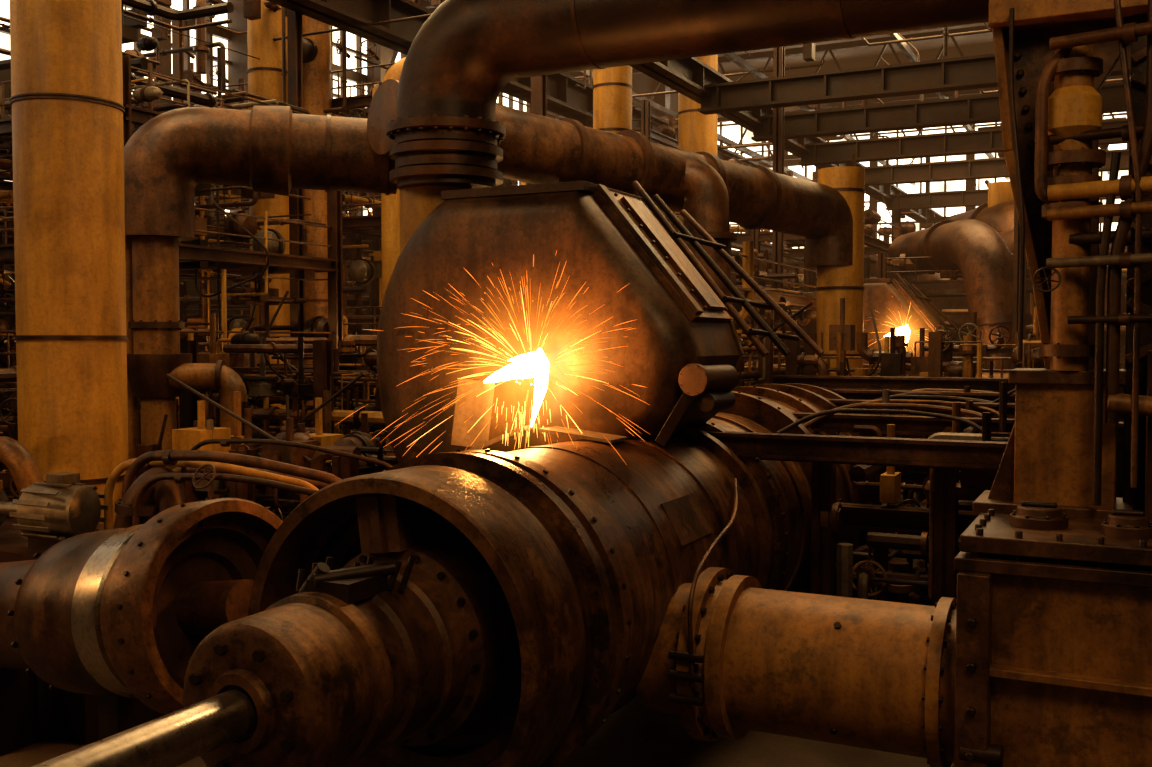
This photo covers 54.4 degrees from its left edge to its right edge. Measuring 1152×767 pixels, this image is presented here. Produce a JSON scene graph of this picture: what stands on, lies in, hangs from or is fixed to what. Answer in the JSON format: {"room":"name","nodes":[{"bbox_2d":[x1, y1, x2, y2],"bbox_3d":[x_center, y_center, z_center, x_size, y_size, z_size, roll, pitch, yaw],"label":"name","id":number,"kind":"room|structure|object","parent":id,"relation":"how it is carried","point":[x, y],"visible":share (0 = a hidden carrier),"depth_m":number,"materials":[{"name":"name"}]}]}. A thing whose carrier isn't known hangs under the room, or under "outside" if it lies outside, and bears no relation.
{"room":"factory interior","nodes":[
{"label":"factory interior","id":0,"kind":"room"},
{"bbox_2d":[0,0,677,495],"bbox_3d":[-5.903,-5.368,25.125,0.800,14.000,52.000,1,2,27],"label":"wall","id":1,"kind":"structure","parent":0,"point":[642,83],"depth_m":22.84,"materials":[{"name":"metal"}]},
{"bbox_2d":[6,180,367,240],"bbox_3d":[-6.021,-3.819,25.173,0.140,0.970,52.195,1,2,27],"label":"window","id":2,"kind":"structure","parent":1,"relation":"in","point":[361,213],"depth_m":26.79,"materials":[{"name":"glass"}]},
{"bbox_2d":[0,0,565,184],"bbox_3d":[-6.021,-7.217,25.043,0.140,3.570,52.195,1,2,27],"label":"window","id":3,"kind":"structure","parent":1,"relation":"in","point":[354,77],"depth_m":22.63,"materials":[{"name":"glass"}]},
{"bbox_2d":[0,483,953,766],"bbox_3d":[4.919,1.934,19.990,25.000,0.200,52.000,1,2,27],"label":"floor","id":4,"kind":"structure","parent":0,"point":[632,735],"depth_m":7.09,"materials":[{"name":"concrete"}]},
{"bbox_2d":[0,366,18,518],"bbox_3d":[-5.482,0.829,9.364,2.128,2.825,2.881,1,2,24],"label":"valve manifold","id":5,"kind":"object","parent":4,"relation":"on","point":[7,376],"visible":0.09,"depth_m":10.23,"materials":[{"name":"paint"}]},
{"bbox_2d":[9,0,128,524],"bbox_3d":[-4.043,-2.244,8.918,1.174,9.000,1.174,1,2,27],"label":"column","id":6,"kind":"structure","parent":4,"relation":"on","point":[66,99],"depth_m":8.63,"materials":[{"name":"metal"}]},
{"bbox_2d":[0,436,163,744],"bbox_3d":[-3.734,1.335,8.018,2.000,1.916,1.100,1,2,27],"label":"motor","id":7,"kind":"object","parent":4,"relation":"on","point":[57,507],"visible":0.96,"depth_m":7.41,"materials":[{"name":"metal"}]},
{"bbox_2d":[0,497,282,755],"bbox_3d":[-3.218,1.473,6.656,3.461,1.785,1.219,1,2,27],"label":"cylinder","id":8,"kind":"object","parent":4,"relation":"on","point":[119,616],"visible":0.68,"depth_m":5.97,"materials":[{"name":"metal"}]},
{"bbox_2d":[0,55,342,510],"bbox_3d":[-6.558,-0.998,14.819,6.864,6.056,4.094,1,2,27],"label":"rack","id":9,"kind":"object","parent":4,"relation":"on","point":[198,259],"visible":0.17,"depth_m":14.11,"materials":[{"name":"brown metal"}]},
{"bbox_2d":[0,0,418,321],"bbox_3d":[-6.100,-2.334,16.086,5.792,8.630,6.694,1,2,27],"label":"framework","id":10,"kind":"object","parent":4,"relation":"on","point":[136,18],"visible":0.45,"depth_m":16.46,"materials":[{"name":"metal"}]},
{"bbox_2d":[104,439,392,529],"bbox_3d":[-2.223,1.348,7.423,2.276,1.936,0.908,1,2,13],"label":"hoses","id":11,"kind":"object","parent":4,"relation":"on","point":[159,488],"visible":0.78,"depth_m":7.35,"materials":[{"name":"rubber"}]},
{"bbox_2d":[124,106,396,479],"bbox_3d":[-3.162,-0.298,11.220,2.752,4.934,0.878,-1,2,-14],"label":"rusty pipe","id":12,"kind":"object","parent":4,"relation":"on","point":[267,149],"visible":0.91,"depth_m":10.81,"materials":[{"name":"metal"}]},
{"bbox_2d":[136,373,398,520],"bbox_3d":[-2.032,1.087,9.569,2.389,2.371,2.195,1,2,27],"label":"valve manifold","id":13,"kind":"object","parent":4,"relation":"on","point":[361,443],"visible":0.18,"depth_m":8.93,"materials":[{"name":"grey paint"}]},
{"bbox_2d":[247,0,289,432],"bbox_3d":[-4.606,-2.050,16.883,0.870,8.000,0.870,1,2,27],"label":"column","id":14,"kind":"structure","parent":4,"relation":"on","point":[264,74],"depth_m":16.57,"materials":[{"name":"metal"}]},
{"bbox_2d":[180,336,361,421],"bbox_3d":[-4.159,0.663,15.757,4.532,2.666,0.032,1,2,27],"label":"handrail","id":15,"kind":"object","parent":4,"relation":"on","point":[213,406],"visible":0.02,"depth_m":16.29,"materials":[{"name":"metal"}]},
{"bbox_2d":[179,291,386,511],"bbox_3d":[-1.790,0.522,12.367,4.290,3.208,3.093,1,2,27],"label":"pipework","id":16,"kind":"object","parent":4,"relation":"on","point":[350,362],"visible":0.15,"depth_m":11.76,"materials":[{"name":"paint"}]},
{"bbox_2d":[247,375,377,429],"bbox_3d":[-2.840,1.031,12.034,2.649,2.216,0.032,1,3,33],"label":"handrail","id":17,"kind":"object","parent":4,"relation":"on","point":[364,380],"visible":0.07,"depth_m":11.66,"materials":[{"name":"metal"}]},
{"bbox_2d":[302,14,331,404],"bbox_3d":[-3.936,-2.054,16.995,0.696,8.000,0.696,1,2,27],"label":"column","id":18,"kind":"structure","parent":4,"relation":"on","point":[317,91],"depth_m":16.75,"materials":[{"name":"metal"}]},
{"bbox_2d":[135,63,592,421],"bbox_3d":[-3.729,-1.725,20.192,7.096,7.098,5.739,1,2,27],"label":"rack","id":19,"kind":"object","parent":4,"relation":"on","point":[365,267],"visible":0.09,"depth_m":18.29,"materials":[{"name":"brown metal"}]},
{"bbox_2d":[372,57,405,303],"bbox_3d":[-2.144,-1.054,14.047,0.787,6.228,0.471,-1,3,-30],"label":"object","id":20,"kind":"object","parent":4,"relation":"on","point":[390,204],"visible":0.13,"depth_m":13.81,"materials":[{"name":"paint"}]},
{"bbox_2d":[183,383,874,766],"bbox_3d":[1.060,1.154,8.879,2.022,2.211,10.460,1,2,27],"label":"drum","id":21,"kind":"object","parent":4,"relation":"on","point":[487,607],"visible":0.7,"depth_m":5.10,"materials":[{"name":"metal"}]},
{"bbox_2d":[31,689,256,766],"bbox_3d":[-1.775,1.812,3.229,0.600,1.330,2.260,1,2,27],"label":"shaft","id":22,"kind":"object","parent":21,"relation":"in","point":[176,738],"visible":1,"depth_m":3.86,"materials":[{"name":"metal"}]},
{"bbox_2d":[340,251,643,464],"bbox_3d":[-0.483,0.263,6.675,2.137,2.172,1.164,1,3,33],"label":"sparks","id":23,"kind":"object","parent":21,"relation":"attached to","point":[533,364],"visible":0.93,"depth_m":7.07,"materials":[{"name":"metal"}]},
{"bbox_2d":[451,378,627,450],"bbox_3d":[-0.239,0.227,7.163,1.221,0.511,0.425,1,2,27],"label":"plate","id":24,"kind":"object","parent":21,"relation":"on","point":[475,405],"visible":0.83,"depth_m":7.32,"materials":[{"name":"grey paint"}]},
{"bbox_2d":[377,181,823,462],"bbox_3d":[0.137,0.407,8.101,2.915,3.765,1.763,1,2,27],"label":"housing","id":25,"kind":"object","parent":21,"relation":"on","point":[686,352],"visible":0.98,"depth_m":7.35,"materials":[{"name":"metal"}]},
{"bbox_2d":[386,0,988,253],"bbox_3d":[1.999,-1.737,6.653,7.430,2.160,0.860,1,2,27],"label":"duct","id":26,"kind":"object","parent":25,"relation":"attached to","point":[446,134],"visible":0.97,"depth_m":7.47,"materials":[{"name":"metal"}]},
{"bbox_2d":[348,100,793,313],"bbox_3d":[0.716,-2.262,27.583,7.787,7.602,10.384,1,2,27],"label":"rack","id":27,"kind":"object","parent":4,"relation":"on","point":[663,137],"visible":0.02,"depth_m":22.61,"materials":[{"name":"metal"}]},
{"bbox_2d":[267,0,764,166],"bbox_3d":[2.240,-5.773,26.416,0.500,0.710,41.620,1,2,27],"label":"girder","id":28,"kind":"object","parent":27,"relation":"on","point":[356,17],"visible":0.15,"depth_m":16.66,"materials":[{"name":"metal"}]},
{"bbox_2d":[273,0,929,409],"bbox_3d":[2.505,-3.036,27.720,7.741,9.140,28.140,1,2,27],"label":"conduit","id":29,"kind":"object","parent":4,"relation":"on","point":[294,36],"visible":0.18,"depth_m":15.21,"materials":[{"name":"metal"}]},
{"bbox_2d":[367,79,852,317],"bbox_3d":[1.024,-0.457,13.035,7.231,5.113,1.116,-2,3,-38],"label":"rusty pipe","id":30,"kind":"object","parent":4,"relation":"on","point":[716,192],"visible":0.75,"depth_m":12.84,"materials":[{"name":"metal"}]},
{"bbox_2d":[592,65,632,133],"bbox_3d":[0.581,-2.587,17.847,0.899,9.000,0.899,1,2,27],"label":"column","id":31,"kind":"structure","parent":4,"relation":"on","point":[612,88],"depth_m":17.50,"materials":[{"name":"metal"}]},
{"bbox_2d":[678,55,717,232],"bbox_3d":[2.370,-2.741,21.869,1.102,9.000,1.102,1,2,27],"label":"column","id":32,"kind":"structure","parent":4,"relation":"on","point":[697,131],"depth_m":21.46,"materials":[{"name":"metal"}]},
{"bbox_2d":[386,0,1130,185],"bbox_3d":[8.609,-8.036,26.712,23.303,1.750,36.000,1,2,27],"label":"roof truss","id":33,"kind":"object","parent":32,"relation":"on","point":[741,60],"visible":0.17,"depth_m":29.62,"materials":[{"name":"metal"}]},
{"bbox_2d":[669,235,816,386],"bbox_3d":[1.599,-0.224,17.224,4.284,4.326,6.364,1,3,33],"label":"rack","id":34,"kind":"object","parent":4,"relation":"on","point":[754,263],"visible":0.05,"depth_m":16.32,"materials":[{"name":"metal"}]},
{"bbox_2d":[737,324,803,386],"bbox_3d":[1.588,0.735,12.268,0.100,2.789,5.408,1,3,30],"label":"pipes","id":35,"kind":"object","parent":4,"relation":"on","point":[749,374],"visible":0.13,"depth_m":12.97,"materials":[{"name":"metal"}]},
{"bbox_2d":[739,302,812,386],"bbox_3d":[0.881,0.486,11.807,2.612,3.323,4.140,1,2,27],"label":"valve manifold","id":36,"kind":"object","parent":4,"relation":"on","point":[765,364],"visible":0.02,"depth_m":13.12,"materials":[{"name":"metal"}]},
{"bbox_2d":[665,154,933,344],"bbox_3d":[6.049,-1.395,26.018,3.784,6.016,12.158,1,2,27],"label":"rack","id":37,"kind":"object","parent":4,"relation":"on","point":[872,245],"visible":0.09,"depth_m":22.30,"materials":[{"name":"brown metal"}]},
{"bbox_2d":[816,166,865,390],"bbox_3d":[3.578,-0.434,15.200,0.899,4.900,0.899,1,2,27],"label":"column","id":38,"kind":"structure","parent":4,"relation":"on","point":[834,282],"depth_m":14.90,"materials":[{"name":"metal"}]},
{"bbox_2d":[707,431,1007,468],"bbox_3d":[1.901,1.335,7.436,2.200,1.960,0.140,1,2,27],"label":"support beam","id":39,"kind":"structure","parent":4,"relation":"on","point":[882,450],"depth_m":7.36,"materials":[{"name":"metal"}]},
{"bbox_2d":[759,458,997,470],"bbox_3d":[2.169,1.383,7.639,2.300,1.850,0.120,1,2,27],"label":"support beam","id":40,"kind":"structure","parent":39,"relation":"attached to","point":[773,459],"depth_m":7.60,"materials":[{"name":"metal"}]},
{"bbox_2d":[744,356,1010,483],"bbox_3d":[4.025,0.852,14.354,4.832,2.396,0.032,1,2,27],"label":"handrail","id":41,"kind":"object","parent":4,"relation":"on","point":[1001,370],"visible":0.16,"depth_m":14.19,"materials":[{"name":"metal"}]},
{"bbox_2d":[797,273,965,362],"bbox_3d":[5.282,-0.026,19.383,2.908,3.763,1.733,1,2,27],"label":"housing","id":42,"kind":"object","parent":4,"relation":"on","point":[885,296],"visible":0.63,"depth_m":18.52,"materials":[{"name":"metal"}]},
{"bbox_2d":[756,363,1007,501],"bbox_3d":[5.053,0.851,16.413,4.800,2.240,4.600,1,2,27],"label":"deck","id":43,"kind":"object","parent":4,"relation":"on","point":[865,365],"visible":0.02,"depth_m":16.43,"materials":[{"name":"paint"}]},
{"bbox_2d":[864,303,926,348],"bbox_3d":[5.122,-0.502,17.494,1.430,1.737,0.911,2,3,35],"label":"sparks","id":44,"kind":"object","parent":43,"relation":"on","point":[904,330],"visible":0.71,"depth_m":17.79,"materials":[{"name":"metal"}]},
{"bbox_2d":[882,472,929,483],"bbox_3d":[3.220,1.458,9.186,1.800,1.580,0.200,1,2,27],"label":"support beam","id":45,"kind":"structure","parent":4,"relation":"on","point":[918,478],"depth_m":9.31,"materials":[{"name":"metal"}]},
{"bbox_2d":[836,502,976,536],"bbox_3d":[2.639,1.603,8.028,1.800,1.380,0.200,1,2,27],"label":"support beam","id":46,"kind":"structure","parent":4,"relation":"on","point":[914,520],"depth_m":8.13,"materials":[{"name":"metal"}]},
{"bbox_2d":[811,377,1014,605],"bbox_3d":[3.900,0.992,10.516,2.730,2.522,6.473,1,3,30],"label":"machinery","id":47,"kind":"object","parent":4,"relation":"on","point":[945,492],"visible":0.27,"depth_m":8.03,"materials":[{"name":"paint"}]},
{"bbox_2d":[777,388,1014,436],"bbox_3d":[3.222,0.476,9.926,1.732,0.709,4.222,1,2,27],"label":"hoses","id":48,"kind":"object","parent":47,"relation":"attached to","point":[898,401],"visible":0.51,"depth_m":9.05,"materials":[{"name":"rubber"}]},
{"bbox_2d":[832,389,1014,402],"bbox_3d":[3.936,1.131,11.053,2.800,2.090,0.200,1,2,27],"label":"support beam","id":49,"kind":"structure","parent":4,"relation":"on","point":[846,393],"depth_m":11.26,"materials":[{"name":"metal"}]},
{"bbox_2d":[786,298,1104,377],"bbox_3d":[4.435,0.518,13.602,3.587,3.119,1.343,1,2,27],"label":"valve manifold","id":50,"kind":"object","parent":4,"relation":"on","point":[895,362],"visible":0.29,"depth_m":13.54,"materials":[{"name":"grey paint"}]},
{"bbox_2d":[773,375,1124,393],"bbox_3d":[4.114,1.021,12.749,4.000,2.180,0.250,1,2,27],"label":"support beam","id":51,"kind":"structure","parent":4,"relation":"on","point":[826,382],"depth_m":12.90,"materials":[{"name":"metal"}]},
{"bbox_2d":[772,22,1128,368],"bbox_3d":[11.263,-2.891,26.147,8.234,8.970,23.367,1,3,28],"label":"conduit","id":52,"kind":"object","parent":4,"relation":"on","point":[808,49],"visible":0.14,"depth_m":17.31,"materials":[{"name":"metal"}]},
{"bbox_2d":[792,412,1123,497],"bbox_3d":[2.907,1.264,8.776,2.600,2.000,0.160,1,2,27],"label":"support beam","id":53,"kind":"structure","parent":4,"relation":"on","point":[904,425],"depth_m":8.84,"materials":[{"name":"metal"}]},
{"bbox_2d":[827,399,1123,421],"bbox_3d":[3.399,1.196,9.758,2.600,2.060,0.200,1,2,27],"label":"support beam","id":54,"kind":"structure","parent":4,"relation":"on","point":[838,402],"depth_m":9.72,"materials":[{"name":"metal"}]},
{"bbox_2d":[870,200,1125,372],"bbox_3d":[8.211,-1.099,22.381,4.020,5.678,8.640,0,2,-2],"label":"rusty pipe","id":55,"kind":"object","parent":4,"relation":"on","point":[978,242],"visible":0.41,"depth_m":19.09,"materials":[{"name":"brown metal"}]},
{"bbox_2d":[988,181,1013,206],"bbox_3d":[9.302,-1.337,24.384,1.015,6.000,1.015,1,2,27],"label":"column","id":56,"kind":"structure","parent":4,"relation":"on","point":[998,192],"depth_m":24.02,"materials":[{"name":"metal"}]},
{"bbox_2d":[878,250,1126,372],"bbox_3d":[10.764,-0.723,25.342,5.801,4.863,13.389,1,2,27],"label":"rack","id":57,"kind":"object","parent":4,"relation":"on","point":[902,265],"visible":0.06,"depth_m":20.31,"materials":[{"name":"brown metal"}]},
{"bbox_2d":[954,501,1151,766],"bbox_3d":[3.104,1.483,5.228,2.370,1.835,1.680,1,2,27],"label":"machine housing","id":58,"kind":"object","parent":4,"relation":"on","point":[1054,609],"visible":0.98,"depth_m":4.95,"materials":[{"name":"paint"}]},
{"bbox_2d":[636,567,955,766],"bbox_3d":[1.359,1.478,5.799,2.000,0.920,0.920,1,2,27],"label":"pipe","id":59,"kind":"object","parent":58,"relation":"attached to","point":[878,675],"visible":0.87,"depth_m":5.58,"materials":[{"name":"metal"}]},
{"bbox_2d":[668,478,737,706],"bbox_3d":[0.827,1.119,6.427,0.184,0.953,1.691,1,2,19],"label":"hose","id":60,"kind":"object","parent":59,"relation":"attached to","point":[691,657],"visible":1,"depth_m":5.67,"materials":[{"name":"rubber"}]},
{"bbox_2d":[972,0,1151,520],"bbox_3d":[3.057,-0.894,5.569,1.940,3.240,0.850,1,2,27],"label":"steel column","id":61,"kind":"structure","parent":58,"relation":"on","point":[1048,454],"depth_m":5.71,"materials":[{"name":"metal"}]},
{"bbox_2d":[1009,0,1151,505],"bbox_3d":[3.004,-0.700,5.191,1.968,2.600,0.356,2,3,36],"label":"pipes","id":62,"kind":"object","parent":58,"relation":"on","point":[1071,116],"visible":1,"depth_m":5.46,"materials":[{"name":"metal"}]},
{"bbox_2d":[629,57,942,222],"bbox_3d":[7.245,-4.910,27.514,0.350,0.420,34.000,1,2,27],"label":"girder","id":63,"kind":"object","parent":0,"point":[688,77],"visible":0.25,"depth_m":17.09,"materials":[{"name":"metal"}]},
{"bbox_2d":[698,43,1130,114],"bbox_3d":[6.306,-4.163,14.587,9.900,0.380,0.300,1,2,27],"label":"girder","id":64,"kind":"object","parent":63,"relation":"attached to","point":[977,71],"visible":0.58,"depth_m":15.72,"materials":[{"name":"metal"}]},
{"bbox_2d":[751,82,1125,141],"bbox_3d":[7.468,-4.252,16.910,9.900,0.380,0.300,1,2,27],"label":"girder","id":65,"kind":"object","parent":63,"relation":"attached to","point":[981,109],"visible":0.53,"depth_m":18.00,"materials":[{"name":"metal"}]},
{"bbox_2d":[799,118,1128,165],"bbox_3d":[8.810,-4.355,19.592,9.900,0.380,0.300,1,2,27],"label":"girder","id":66,"kind":"object","parent":63,"relation":"attached to","point":[988,140],"visible":0.56,"depth_m":20.80,"materials":[{"name":"metal"}]},
{"bbox_2d":[862,149,1128,185],"bbox_3d":[10.331,-4.472,22.631,9.900,0.380,0.300,1,2,27],"label":"girder","id":67,"kind":"object","parent":63,"relation":"attached to","point":[988,168],"visible":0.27,"depth_m":23.81,"materials":[{"name":"metal"}]},
{"bbox_2d":[886,189,1119,210],"bbox_3d":[12.567,-4.644,27.099,9.900,0.380,0.300,1,2,27],"label":"girder","id":68,"kind":"object","parent":63,"relation":"attached to","point":[964,198],"visible":0.36,"depth_m":28.67,"materials":[{"name":"metal"}]},
{"bbox_2d":[925,216,1119,228],"bbox_3d":[15.250,-4.850,32.462,9.900,0.380,0.300,1,2,27],"label":"girder","id":69,"kind":"object","parent":63,"relation":"attached to","point":[934,220],"visible":0.09,"depth_m":34.30,"materials":[{"name":"metal"}]},
{"bbox_2d":[718,22,993,72],"bbox_3d":[4.919,-12.255,19.445,25.000,0.200,52.000,1,2,27],"label":"ceiling","id":70,"kind":"structure","parent":0,"point":[984,38],"depth_m":43.91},
{"bbox_2d":[721,43,1126,363],"bbox_3d":[16.636,-6.060,43.134,25.000,14.000,0.400,1,2,27],"label":"wall","id":71,"kind":"structure","parent":0,"point":[982,49],"depth_m":45.01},
{"bbox_2d":[717,53,1128,250],"bbox_3d":[16.513,-9.054,42.913,25.195,7.270,0.140,1,2,27],"label":"window","id":72,"kind":"structure","parent":71,"relation":"in","point":[730,130],"depth_m":44.59,"materials":[{"name":"glass"}]}
]}

